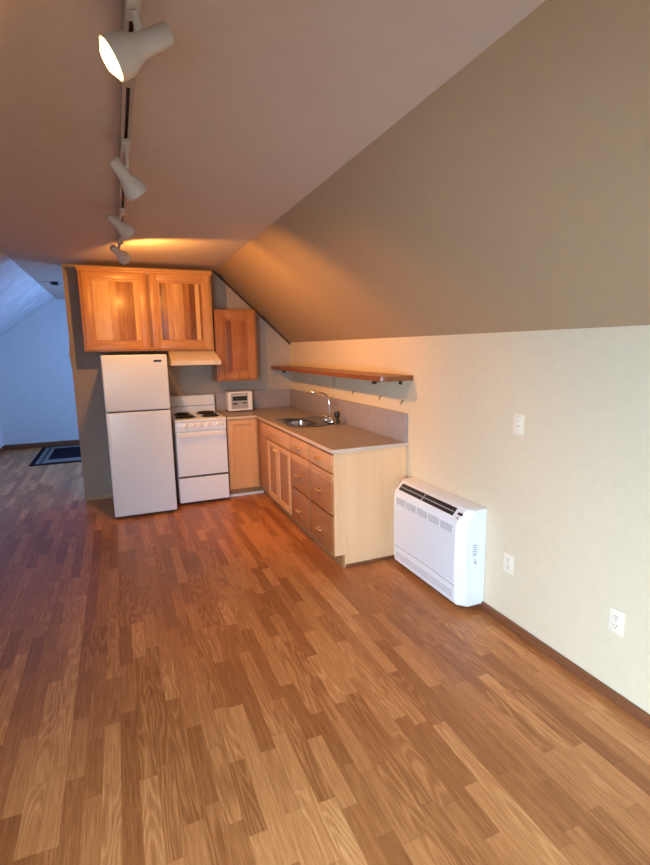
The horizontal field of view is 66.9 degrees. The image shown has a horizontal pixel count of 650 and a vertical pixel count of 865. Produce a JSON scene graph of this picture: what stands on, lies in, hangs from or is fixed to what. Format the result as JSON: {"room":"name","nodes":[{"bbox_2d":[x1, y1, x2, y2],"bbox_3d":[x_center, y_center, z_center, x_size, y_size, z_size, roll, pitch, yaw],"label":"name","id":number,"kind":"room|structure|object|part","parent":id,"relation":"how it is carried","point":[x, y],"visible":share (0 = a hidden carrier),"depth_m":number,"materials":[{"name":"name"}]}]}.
{"room":"studio apartment","nodes":[
{"label":"studio apartment","id":0,"kind":"room"},
{"bbox_2d":[0,421,3,447],"bbox_3d":[-3.424,0.238,3.283,0.100,1.790,10.800,-5,11,-22],"label":"wall","id":1,"kind":"structure","parent":0,"point":[1,436],"depth_m":8.24,"materials":[{"name":"paint"}]},
{"bbox_2d":[0,445,4,453],"bbox_3d":[-3.395,1.057,3.533,0.014,0.090,10.586,-5,11,-22],"label":"baseboard","id":2,"kind":"structure","parent":1,"relation":"attached to","point":[2,449],"depth_m":8.18,"materials":[{"name":"brown wood"}]},
{"bbox_2d":[0,250,55,336],"bbox_3d":[-2.969,-1.087,3.313,1.067,0.798,10.900,-5,11,-22],"label":"ceiling","id":3,"kind":"structure","parent":0,"point":[21,296],"depth_m":6.48,"materials":[{"name":"paint"}]},
{"bbox_2d":[0,299,78,444],"bbox_3d":[-3.708,-1.100,8.934,3.880,2.523,0.100,-5,11,-22],"label":"wall","id":4,"kind":"structure","parent":0,"point":[38,404],"depth_m":8.39,"materials":[{"name":"paint"}]},
{"bbox_2d":[4,440,79,449],"bbox_3d":[-3.667,0.107,9.088,3.880,0.090,0.014,-5,11,-22],"label":"baseboard","id":5,"kind":"structure","parent":4,"relation":"attached to","point":[67,442],"depth_m":8.56,"materials":[{"name":"brown wood"}]},
{"bbox_2d":[62,264,290,496],"bbox_3d":[-1.575,-0.588,5.760,2.440,2.523,0.120,-5,11,-22],"label":"wall","id":6,"kind":"structure","parent":0,"point":[272,349],"depth_m":5.46,"materials":[{"name":"beige paint"}]},
{"bbox_2d":[85,494,112,500],"bbox_3d":[-2.250,0.703,5.612,0.880,0.050,0.014,-5,11,-22],"label":"baseboard","id":7,"kind":"structure","parent":6,"relation":"attached to","point":[106,496],"depth_m":5.49,"materials":[{"name":"brown wood"}]},
{"bbox_2d":[75,265,213,351],"bbox_3d":[-1.882,-1.293,5.250,1.314,0.830,0.352,-5,11,-22],"label":"upper cabinet","id":8,"kind":"object","parent":6,"relation":"attached to","point":[123,309],"visible":1,"depth_m":5.08,"materials":[{"name":"brown wood"}]},
{"bbox_3d":[-2.118,-1.574,4.925,0.467,0.070,0.018,-5,11,-22],"label":"door rail","id":9,"kind":"part","parent":8,"relation":"part of","materials":[{"name":"brown wood"}]},
{"bbox_3d":[-2.112,-1.230,4.984,0.607,0.768,0.020,-5,11,-22],"label":"door","id":10,"kind":"part","parent":8,"relation":"part of","materials":[{"name":"brown wood"}]},
{"bbox_3d":[-2.113,-1.230,4.984,0.455,0.616,0.015,-5,11,-22],"label":"door panel","id":11,"kind":"part","parent":8,"relation":"part of","materials":[{"name":"brown wood"}]},
{"bbox_3d":[-2.107,-0.886,5.043,0.467,0.070,0.018,-5,11,-22],"label":"door rail","id":12,"kind":"part","parent":8,"relation":"part of","materials":[{"name":"brown wood"}]},
{"bbox_3d":[-1.888,-1.681,5.183,1.314,0.042,0.352,-5,11,-22],"label":"crown moulding","id":13,"kind":"part","parent":8,"relation":"part of","materials":[{"name":"brown wood"}]},
{"bbox_3d":[-1.529,-1.625,5.167,0.470,0.070,0.018,-5,11,-22],"label":"door rail","id":14,"kind":"part","parent":8,"relation":"part of","materials":[{"name":"brown wood"}]},
{"bbox_3d":[-1.524,-1.281,5.226,0.610,0.768,0.020,-5,11,-22],"label":"door","id":15,"kind":"part","parent":8,"relation":"part of","materials":[{"name":"brown wood"}]},
{"bbox_3d":[-1.524,-1.281,5.227,0.458,0.616,0.015,-5,11,-22],"label":"door panel","id":16,"kind":"part","parent":8,"relation":"part of","materials":[{"name":"brown wood"}]},
{"bbox_3d":[-1.519,-0.937,5.285,0.470,0.070,0.018,-5,11,-22],"label":"door rail","id":17,"kind":"part","parent":8,"relation":"part of","materials":[{"name":"brown wood"}]},
{"bbox_2d":[166,350,220,365],"bbox_3d":[-1.458,-0.824,5.424,0.522,0.159,0.505,-5,11,-22],"label":"range hood","id":18,"kind":"object","parent":8,"relation":"attached to","point":[193,357],"visible":1,"depth_m":5.26,"materials":[{"name":"beige metal"}]},
{"bbox_2d":[212,310,257,381],"bbox_3d":[-1.052,-0.996,5.655,0.460,0.783,0.348,-5,11,-22],"label":"upper cabinet","id":19,"kind":"object","parent":6,"relation":"attached to","point":[234,331],"visible":0.99,"depth_m":5.50,"materials":[{"name":"brown wood"}]},
{"bbox_3d":[-0.994,-1.301,5.449,0.278,0.070,0.018,-5,11,-22],"label":"door rail","id":20,"kind":"part","parent":19,"relation":"part of","materials":[{"name":"brown wood"}]},
{"bbox_3d":[-0.990,-0.969,5.506,0.266,0.591,0.015,-5,11,-22],"label":"door panel","id":21,"kind":"part","parent":19,"relation":"part of","materials":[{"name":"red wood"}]},
{"bbox_3d":[-0.984,-0.638,5.563,0.278,0.070,0.018,-5,11,-22],"label":"door rail","id":22,"kind":"part","parent":19,"relation":"part of","materials":[{"name":"brown wood"}]},
{"bbox_2d":[211,271,289,344],"bbox_3d":[-0.866,-1.462,5.842,0.930,0.846,0.018,-5,11,-22],"label":"trim","id":23,"kind":"structure","parent":6,"relation":"attached to","point":[214,272],"depth_m":5.83,"materials":[{"name":"brown wood"}]},
{"bbox_2d":[215,389,289,410],"bbox_3d":[-0.868,-0.402,6.013,0.930,0.222,0.020,-5,11,-22],"label":"backsplash","id":24,"kind":"structure","parent":6,"relation":"attached to","point":[276,397],"depth_m":6.06,"materials":[{"name":"laminate"}]},
{"bbox_2d":[0,0,545,298],"bbox_3d":[-1.574,-1.577,3.827,1.972,0.080,10.900,-5,11,-22],"label":"ceiling","id":25,"kind":"structure","parent":0,"point":[253,105],"depth_m":1.83,"materials":[{"name":"paint"}]},
{"bbox_2d":[50,282,60,285],"bbox_3d":[-3.474,-1.918,6.337,0.124,0.039,0.124,-5,11,-22],"label":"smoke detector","id":26,"kind":"object","parent":25,"relation":"attached to","point":[51,283],"visible":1,"depth_m":6.30,"materials":[{"name":"black plastic"}]},
{"bbox_2d":[118,0,135,245],"bbox_3d":[-0.906,-1.253,2.222,0.042,0.034,4.065,-5,11,-22],"label":"track","id":27,"kind":"object","parent":25,"relation":"attached to","point":[127,88],"visible":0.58,"depth_m":1.80,"materials":[{"name":"white metal"}]},
{"bbox_2d":[106,208,134,239],"bbox_3d":[-1.266,-1.281,3.028,0.169,0.181,0.110,-8,12,-37],"label":"track spotlight","id":28,"kind":"object","parent":27,"relation":"hanging from","point":[125,230],"visible":1,"depth_m":3.01,"materials":[{"name":"white metal"}]},
{"bbox_2d":[110,237,130,264],"bbox_3d":[-1.583,-1.397,3.771,0.099,0.195,0.172,3,11,23],"label":"track spotlight","id":29,"kind":"object","parent":27,"relation":"attached to","point":[123,257],"visible":1,"depth_m":3.77,"materials":[{"name":"white metal"}]},
{"bbox_2d":[108,138,146,200],"bbox_3d":[-0.820,-1.095,2.057,0.113,0.231,0.149,1,10,10],"label":"track spotlight","id":30,"kind":"object","parent":27,"relation":"hanging from","point":[133,187],"visible":1,"depth_m":2.05,"materials":[{"name":"white metal"}]},
{"bbox_3d":[-0.832,-1.142,2.057,0.022,0.107,0.047,-2,10,-6],"label":"arm","id":31,"kind":"part","parent":30,"relation":"part of","materials":[{"name":"white metal"}]},
{"bbox_2d":[98,0,173,82],"bbox_3d":[-0.477,-0.988,1.242,0.182,0.178,0.115,-2,10,-9],"label":"track spotlight","id":32,"kind":"object","parent":27,"relation":"attached to","point":[124,53],"visible":1,"depth_m":1.23,"materials":[{"name":"white metal"}]},
{"bbox_3d":[-0.521,-0.951,1.247,0.090,0.089,0.090,-5,11,-22],"label":"bulb","id":33,"kind":"part","parent":32,"relation":"part of","materials":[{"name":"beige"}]},
{"bbox_3d":[-0.474,-1.039,1.241,0.024,0.058,0.044,2,10,14],"label":"arm","id":34,"kind":"part","parent":32,"relation":"part of","materials":[{"name":"white metal"}]},
{"bbox_2d":[0,447,649,864],"bbox_3d":[-1.595,0.994,4.242,4.080,0.080,10.900,-5,11,-22],"label":"floor","id":35,"kind":"structure","parent":0,"point":[200,683],"depth_m":2.23,"materials":[{"name":"brown wood"}]},
{"bbox_2d":[29,444,81,465],"bbox_3d":[-3.960,0.320,8.104,1.400,0.012,1.520,-5,11,-22],"label":"rug","id":36,"kind":"object","parent":35,"relation":"on","point":[68,453],"visible":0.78,"depth_m":7.82,"materials":[{"name":"blue fabric"}]},
{"bbox_2d":[100,354,176,517],"bbox_3d":[-1.944,-0.007,5.141,0.589,1.598,0.796,-5,11,-22],"label":"refrigerator","id":37,"kind":"object","parent":35,"relation":"on","point":[135,387],"visible":1,"depth_m":4.78,"materials":[{"name":"white metal"}]},
{"bbox_3d":[-2.052,-0.313,4.612,0.024,0.215,0.010,-5,11,-22],"label":"handle","id":38,"kind":"part","parent":37,"relation":"part of","materials":[{"name":"white plastic"}]},
{"bbox_3d":[-2.047,-0.003,4.665,0.024,0.315,0.010,-5,11,-22],"label":"handle","id":39,"kind":"part","parent":37,"relation":"part of","materials":[{"name":"white plastic"}]},
{"bbox_3d":[-1.812,-0.478,4.723,0.589,0.532,0.061,-5,11,-22],"label":"freezer door","id":40,"kind":"part","parent":37,"relation":"part of","materials":[{"name":"white metal"}]},
{"bbox_3d":[-1.800,0.302,4.857,0.589,1.026,0.061,-5,11,-22],"label":"fridge door","id":41,"kind":"part","parent":37,"relation":"part of","materials":[{"name":"white metal"}]},
{"bbox_2d":[169,394,229,503],"bbox_3d":[-1.409,0.171,5.476,0.533,1.118,0.694,-5,11,-22],"label":"stove","id":42,"kind":"object","parent":35,"relation":"on","point":[199,437],"visible":1,"depth_m":5.24,"materials":[{"name":"white metal"}]},
{"bbox_3d":[-1.525,-0.308,5.658,0.485,0.008,0.009,-5,11,-22],"label":"backguard trim","id":43,"kind":"part","parent":42,"relation":"part of","materials":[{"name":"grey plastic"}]},
{"bbox_2d":[171,411,225,422],"bbox_3d":[-1.424,-0.177,5.440,0.533,0.027,0.642,-5,11,-22],"label":"cooktop","id":44,"kind":"object","parent":42,"relation":"in","point":[176,416],"depth_m":5.25,"materials":[{"name":"white metal"}]},
{"bbox_3d":[-1.306,-0.071,5.176,0.525,0.093,0.030,-5,11,-22],"label":"control panel","id":45,"kind":"part","parent":42,"relation":"part of","materials":[{"name":"white ceramic"}]},
{"bbox_3d":[-1.300,0.216,5.221,0.521,0.468,0.034,-5,11,-22],"label":"oven door","id":46,"kind":"part","parent":42,"relation":"part of","materials":[{"name":"white metal"}]},
{"bbox_3d":[-1.287,0.021,5.149,0.485,0.024,0.051,-5,11,-22],"label":"handle","id":47,"kind":"part","parent":42,"relation":"part of","materials":[{"name":"white plastic"}]},
{"bbox_3d":[-1.294,0.599,5.288,0.521,0.265,0.031,-5,11,-22],"label":"drawer","id":48,"kind":"part","parent":42,"relation":"part of","materials":[{"name":"white metal"}]},
{"bbox_2d":[226,418,263,496],"bbox_3d":[-0.981,0.236,5.735,0.405,0.890,0.626,-5,11,-22],"label":"base cabinet","id":49,"kind":"object","parent":35,"relation":"on","point":[242,434],"visible":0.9,"depth_m":5.44,"materials":[{"name":"brown wood"}]},
{"bbox_3d":[-0.903,-0.112,5.377,0.207,0.050,0.017,-5,11,-22],"label":"door rail","id":50,"kind":"part","parent":49,"relation":"part of","materials":[{"name":"brown wood"}]},
{"bbox_3d":[-0.899,0.239,5.441,0.195,0.652,0.007,-5,11,-22],"label":"door panel","id":51,"kind":"part","parent":49,"relation":"part of","materials":[{"name":"brown wood"}]},
{"bbox_3d":[-0.892,0.592,5.498,0.207,0.050,0.017,-5,11,-22],"label":"door rail","id":52,"kind":"part","parent":49,"relation":"part of","materials":[{"name":"brown wood"}]},
{"bbox_3d":[-0.889,0.695,5.598,0.398,0.028,0.011,-5,11,-22],"label":"toe trim","id":53,"kind":"part","parent":49,"relation":"part of","materials":[{"name":"white paint"}]},
{"bbox_2d":[258,419,298,525],"bbox_3d":[-0.263,0.333,5.104,0.657,0.890,1.137,-5,11,-22],"label":"base cabinet","id":54,"kind":"object","parent":35,"relation":"on","point":[274,443],"visible":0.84,"depth_m":4.87,"materials":[{"name":"brown wood"}]},
{"bbox_3d":[-0.530,0.119,4.948,0.017,0.052,0.226,-5,11,-22],"label":"door rail","id":55,"kind":"part","parent":54,"relation":"part of","materials":[{"name":"brown wood"}]},
{"bbox_3d":[-0.526,0.387,4.994,0.019,0.594,0.330,-5,11,-22],"label":"door","id":56,"kind":"part","parent":54,"relation":"part of","materials":[{"name":"brown wood"}]},
{"bbox_3d":[-0.522,0.386,4.995,0.007,0.478,0.214,-5,11,-22],"label":"door panel","id":57,"kind":"part","parent":54,"relation":"part of","materials":[{"name":"brown wood"}]},
{"bbox_3d":[-0.521,0.654,5.040,0.017,0.052,0.226,-5,11,-22],"label":"door rail","id":58,"kind":"part","parent":54,"relation":"part of","materials":[{"name":"brown wood"}]},
{"bbox_3d":[-0.510,0.305,4.994,0.020,0.790,1.137,-5,11,-22],"label":"frame","id":59,"kind":"part","parent":54,"relation":"part of","materials":[{"name":"brown wood"}]},
{"bbox_3d":[-0.390,0.173,4.620,0.017,0.052,0.266,-5,11,-22],"label":"door rail","id":60,"kind":"part","parent":54,"relation":"part of","materials":[{"name":"brown wood"}]},
{"bbox_3d":[-0.386,0.441,4.666,0.019,0.594,0.370,-5,11,-22],"label":"door","id":61,"kind":"part","parent":54,"relation":"part of","materials":[{"name":"brown wood"}]},
{"bbox_3d":[-0.382,0.708,4.712,0.017,0.052,0.266,-5,11,-22],"label":"door rail","id":62,"kind":"part","parent":54,"relation":"part of","materials":[{"name":"brown wood"}]},
{"bbox_3d":[-0.382,0.440,4.668,0.007,0.478,0.254,-5,11,-22],"label":"door panel","id":63,"kind":"part","parent":54,"relation":"part of","materials":[{"name":"brown wood"}]},
{"bbox_2d":[215,389,407,453],"bbox_3d":[-0.334,-0.187,4.787,0.950,0.248,2.728,-5,11,-22],"label":"countertop","id":64,"kind":"structure","parent":54,"relation":"on","point":[365,427],"depth_m":4.45,"materials":[{"name":"laminate"}]},
{"bbox_2d":[225,390,252,411],"bbox_3d":[-1.020,-0.373,5.817,0.283,0.234,0.201,-5,11,-22],"label":"toaster oven","id":65,"kind":"object","parent":64,"relation":"on","point":[239,400],"visible":1,"depth_m":5.74,"materials":[{"name":"white plastic"}]},
{"bbox_3d":[-0.996,-0.368,5.739,0.200,0.182,0.004,-5,11,-22],"label":"plate","id":66,"kind":"part","parent":65,"relation":"part of","materials":[{"name":"grey plastic"}]},
{"bbox_3d":[-0.992,-0.398,5.731,0.169,0.050,0.005,-5,11,-22],"label":"door glass","id":67,"kind":"part","parent":65,"relation":"part of","materials":[{"name":"black glass"}]},
{"bbox_2d":[275,416,343,427],"bbox_3d":[-0.162,-0.032,4.876,0.514,0.159,0.630,-5,11,-22],"label":"sink","id":68,"kind":"object","parent":64,"relation":"in","point":[314,421],"visible":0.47,"depth_m":4.96,"materials":[{"name":"silver metal"}]},
{"bbox_2d":[334,411,339,423],"bbox_3d":[0.116,-0.142,4.674,0.062,0.120,0.058,-5,11,-22],"label":"sprayer","id":69,"kind":"object","parent":68,"relation":"on","point":[336,414],"visible":1,"depth_m":4.66,"materials":[{"name":"black plastic"}]},
{"bbox_2d":[310,391,334,422],"bbox_3d":[-0.022,-0.251,4.760,0.174,0.305,0.232,-5,11,-22],"label":"faucet","id":70,"kind":"object","parent":64,"relation":"on","point":[328,418],"visible":1,"depth_m":4.76,"materials":[{"name":"silver metal"}]},
{"bbox_2d":[290,435,318,544],"bbox_3d":[0.048,0.455,4.365,0.664,0.890,0.468,-5,11,-22],"label":"base cabinet","id":71,"kind":"object","parent":35,"relation":"on","point":[299,454],"visible":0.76,"depth_m":4.21,"materials":[{"name":"brown wood"}]},
{"bbox_3d":[-0.220,0.124,4.198,0.020,0.132,0.446,-5,11,-22],"label":"drawer","id":72,"kind":"part","parent":71,"relation":"part of","materials":[{"name":"brown wood"}]},
{"bbox_3d":[-0.216,0.353,4.237,0.020,0.306,0.446,-5,11,-22],"label":"drawer","id":73,"kind":"part","parent":71,"relation":"part of","materials":[{"name":"brown wood"}]},
{"bbox_3d":[-0.212,0.660,4.290,0.020,0.288,0.446,-5,11,-22],"label":"drawer","id":74,"kind":"part","parent":71,"relation":"part of","materials":[{"name":"brown wood"}]},
{"bbox_3d":[-0.196,0.427,4.257,0.020,0.790,0.468,-5,11,-22],"label":"frame","id":75,"kind":"part","parent":71,"relation":"part of","materials":[{"name":"brown wood"}]},
{"bbox_2d":[309,444,406,567],"bbox_3d":[0.236,0.528,3.924,0.664,0.890,0.488,-5,11,-22],"label":"base cabinet","id":76,"kind":"object","parent":35,"relation":"on","point":[352,493],"visible":0.87,"depth_m":3.71,"materials":[{"name":"brown wood"}]},
{"bbox_3d":[-0.034,0.196,3.761,0.020,0.132,0.454,-5,11,-22],"label":"drawer","id":77,"kind":"part","parent":76,"relation":"part of","materials":[{"name":"brown wood"}]},
{"bbox_3d":[-0.030,0.425,3.801,0.020,0.306,0.454,-5,11,-22],"label":"drawer","id":78,"kind":"part","parent":76,"relation":"part of","materials":[{"name":"brown wood"}]},
{"bbox_3d":[-0.026,0.732,3.853,0.020,0.288,0.454,-5,11,-22],"label":"drawer","id":79,"kind":"part","parent":76,"relation":"part of","materials":[{"name":"brown wood"}]},
{"bbox_3d":[-0.014,0.497,3.829,0.020,0.790,0.456,-5,11,-22],"label":"frame","id":80,"kind":"part","parent":76,"relation":"part of","materials":[{"name":"brown wood"}]},
{"bbox_3d":[0.393,0.987,3.804,0.514,0.022,0.012,-5,11,-22],"label":"trim","id":81,"kind":"part","parent":76,"relation":"part of","materials":[{"name":"brown wood"}]},
{"bbox_2d":[394,477,486,606],"bbox_3d":[0.740,0.730,3.372,0.190,0.663,0.824,-5,11,-22],"label":"heater","id":82,"kind":"object","parent":35,"relation":"on","point":[440,534],"visible":1,"depth_m":3.15,"materials":[{"name":"white plastic"}]},
{"bbox_2d":[396,498,451,532],"bbox_3d":[0.652,0.543,3.307,0.006,0.046,0.652,-5,11,-22],"label":"grille","id":83,"kind":"object","parent":82,"relation":"attached to","point":[437,521],"depth_m":3.27,"materials":[{"name":"grey plastic"}]},
{"bbox_2d":[397,552,451,596],"bbox_3d":[0.665,0.958,3.379,0.010,0.038,0.669,-5,11,-22],"label":"vent","id":84,"kind":"object","parent":82,"relation":"attached to","point":[422,572],"depth_m":3.34,"materials":[{"name":"grey plastic"}]},
{"bbox_3d":[0.657,0.724,3.337,0.012,0.300,0.713,-5,11,-22],"label":"panel","id":85,"kind":"part","parent":82,"relation":"part of","materials":[{"name":"white metal"}]},
{"bbox_3d":[0.660,0.471,3.317,0.021,0.021,0.625,-5,11,-22],"label":"outlet frame","id":86,"kind":"part","parent":82,"relation":"part of","materials":[{"name":"white plastic"}]},
{"bbox_3d":[0.656,0.538,3.305,0.012,0.069,0.713,-5,11,-22],"label":"intake trim","id":87,"kind":"part","parent":82,"relation":"part of","materials":[{"name":"white plastic"}]},
{"bbox_2d":[399,484,456,514],"bbox_3d":[0.681,0.447,3.322,0.054,0.054,0.625,-5,11,-22],"label":"vent","id":88,"kind":"object","parent":82,"relation":"attached to","point":[437,504],"depth_m":3.29,"materials":[{"name":"grey plastic"}]},
{"bbox_2d":[215,0,649,342],"bbox_3d":[0.508,-0.995,2.732,0.942,0.877,7.120,-5,11,-22],"label":"ceiling","id":89,"kind":"structure","parent":0,"point":[514,196],"depth_m":2.02,"materials":[{"name":"paint"}]},
{"bbox_2d":[290,325,649,713],"bbox_3d":[0.958,0.240,3.128,0.100,1.705,7.120,-5,11,-22],"label":"wall","id":90,"kind":"structure","parent":0,"point":[568,497],"depth_m":2.55,"materials":[{"name":"beige paint"}]},
{"bbox_2d":[271,366,412,387],"bbox_3d":[-0.011,-0.523,4.824,0.272,0.185,2.755,-5,11,-22],"label":"wall shelf","id":91,"kind":"object","parent":90,"relation":"attached to","point":[375,377],"visible":1,"depth_m":4.14,"materials":[{"name":"brown wood"}]},
{"bbox_2d":[290,389,407,442],"bbox_3d":[0.097,-0.236,4.956,0.020,0.222,2.700,-5,11,-22],"label":"backsplash","id":92,"kind":"structure","parent":90,"relation":"attached to","point":[385,422],"depth_m":4.44,"materials":[{"name":"laminate"}]},
{"bbox_2d":[503,552,513,574],"bbox_3d":[1.060,0.756,2.842,0.009,0.116,0.074,-5,11,-22],"label":"electrical outlet","id":93,"kind":"object","parent":90,"relation":"attached to","point":[508,564],"visible":1,"depth_m":2.84,"materials":[{"name":"beige plastic"}]},
{"bbox_2d":[513,413,523,434],"bbox_3d":[1.052,-0.046,2.683,0.018,0.116,0.074,-5,11,-22],"label":"light switch","id":94,"kind":"object","parent":90,"relation":"attached to","point":[518,420],"visible":1,"depth_m":2.68,"materials":[{"name":"beige plastic"}]},
{"bbox_2d":[476,601,649,727],"bbox_3d":[1.433,1.258,2.036,0.014,0.055,4.060,-5,11,-22],"label":"baseboard","id":95,"kind":"structure","parent":90,"relation":"attached to","point":[609,693],"depth_m":2.47,"materials":[{"name":"brown wood"}]},
{"bbox_2d":[608,606,624,636],"bbox_3d":[1.321,0.857,2.230,0.009,0.116,0.074,-5,11,-22],"label":"electrical outlet","id":96,"kind":"object","parent":90,"relation":"attached to","point":[616,620],"visible":1,"depth_m":2.23,"materials":[{"name":"beige plastic"}]},
{"bbox_2d":[612,622,618,629],"bbox_3d":[1.319,0.879,2.233,0.003,0.034,0.034,-5,11,-22],"label":"socket","id":97,"kind":"object","parent":96,"relation":"attached to","point":[615,625],"depth_m":2.23,"materials":[{"name":"white plastic"}]},
{"bbox_2d":[613,613,619,620],"bbox_3d":[1.318,0.836,2.225,0.003,0.034,0.034,-5,11,-22],"label":"socket","id":98,"kind":"object","parent":96,"relation":"attached to","point":[616,616],"depth_m":2.22,"materials":[{"name":"white plastic"}]}
]}

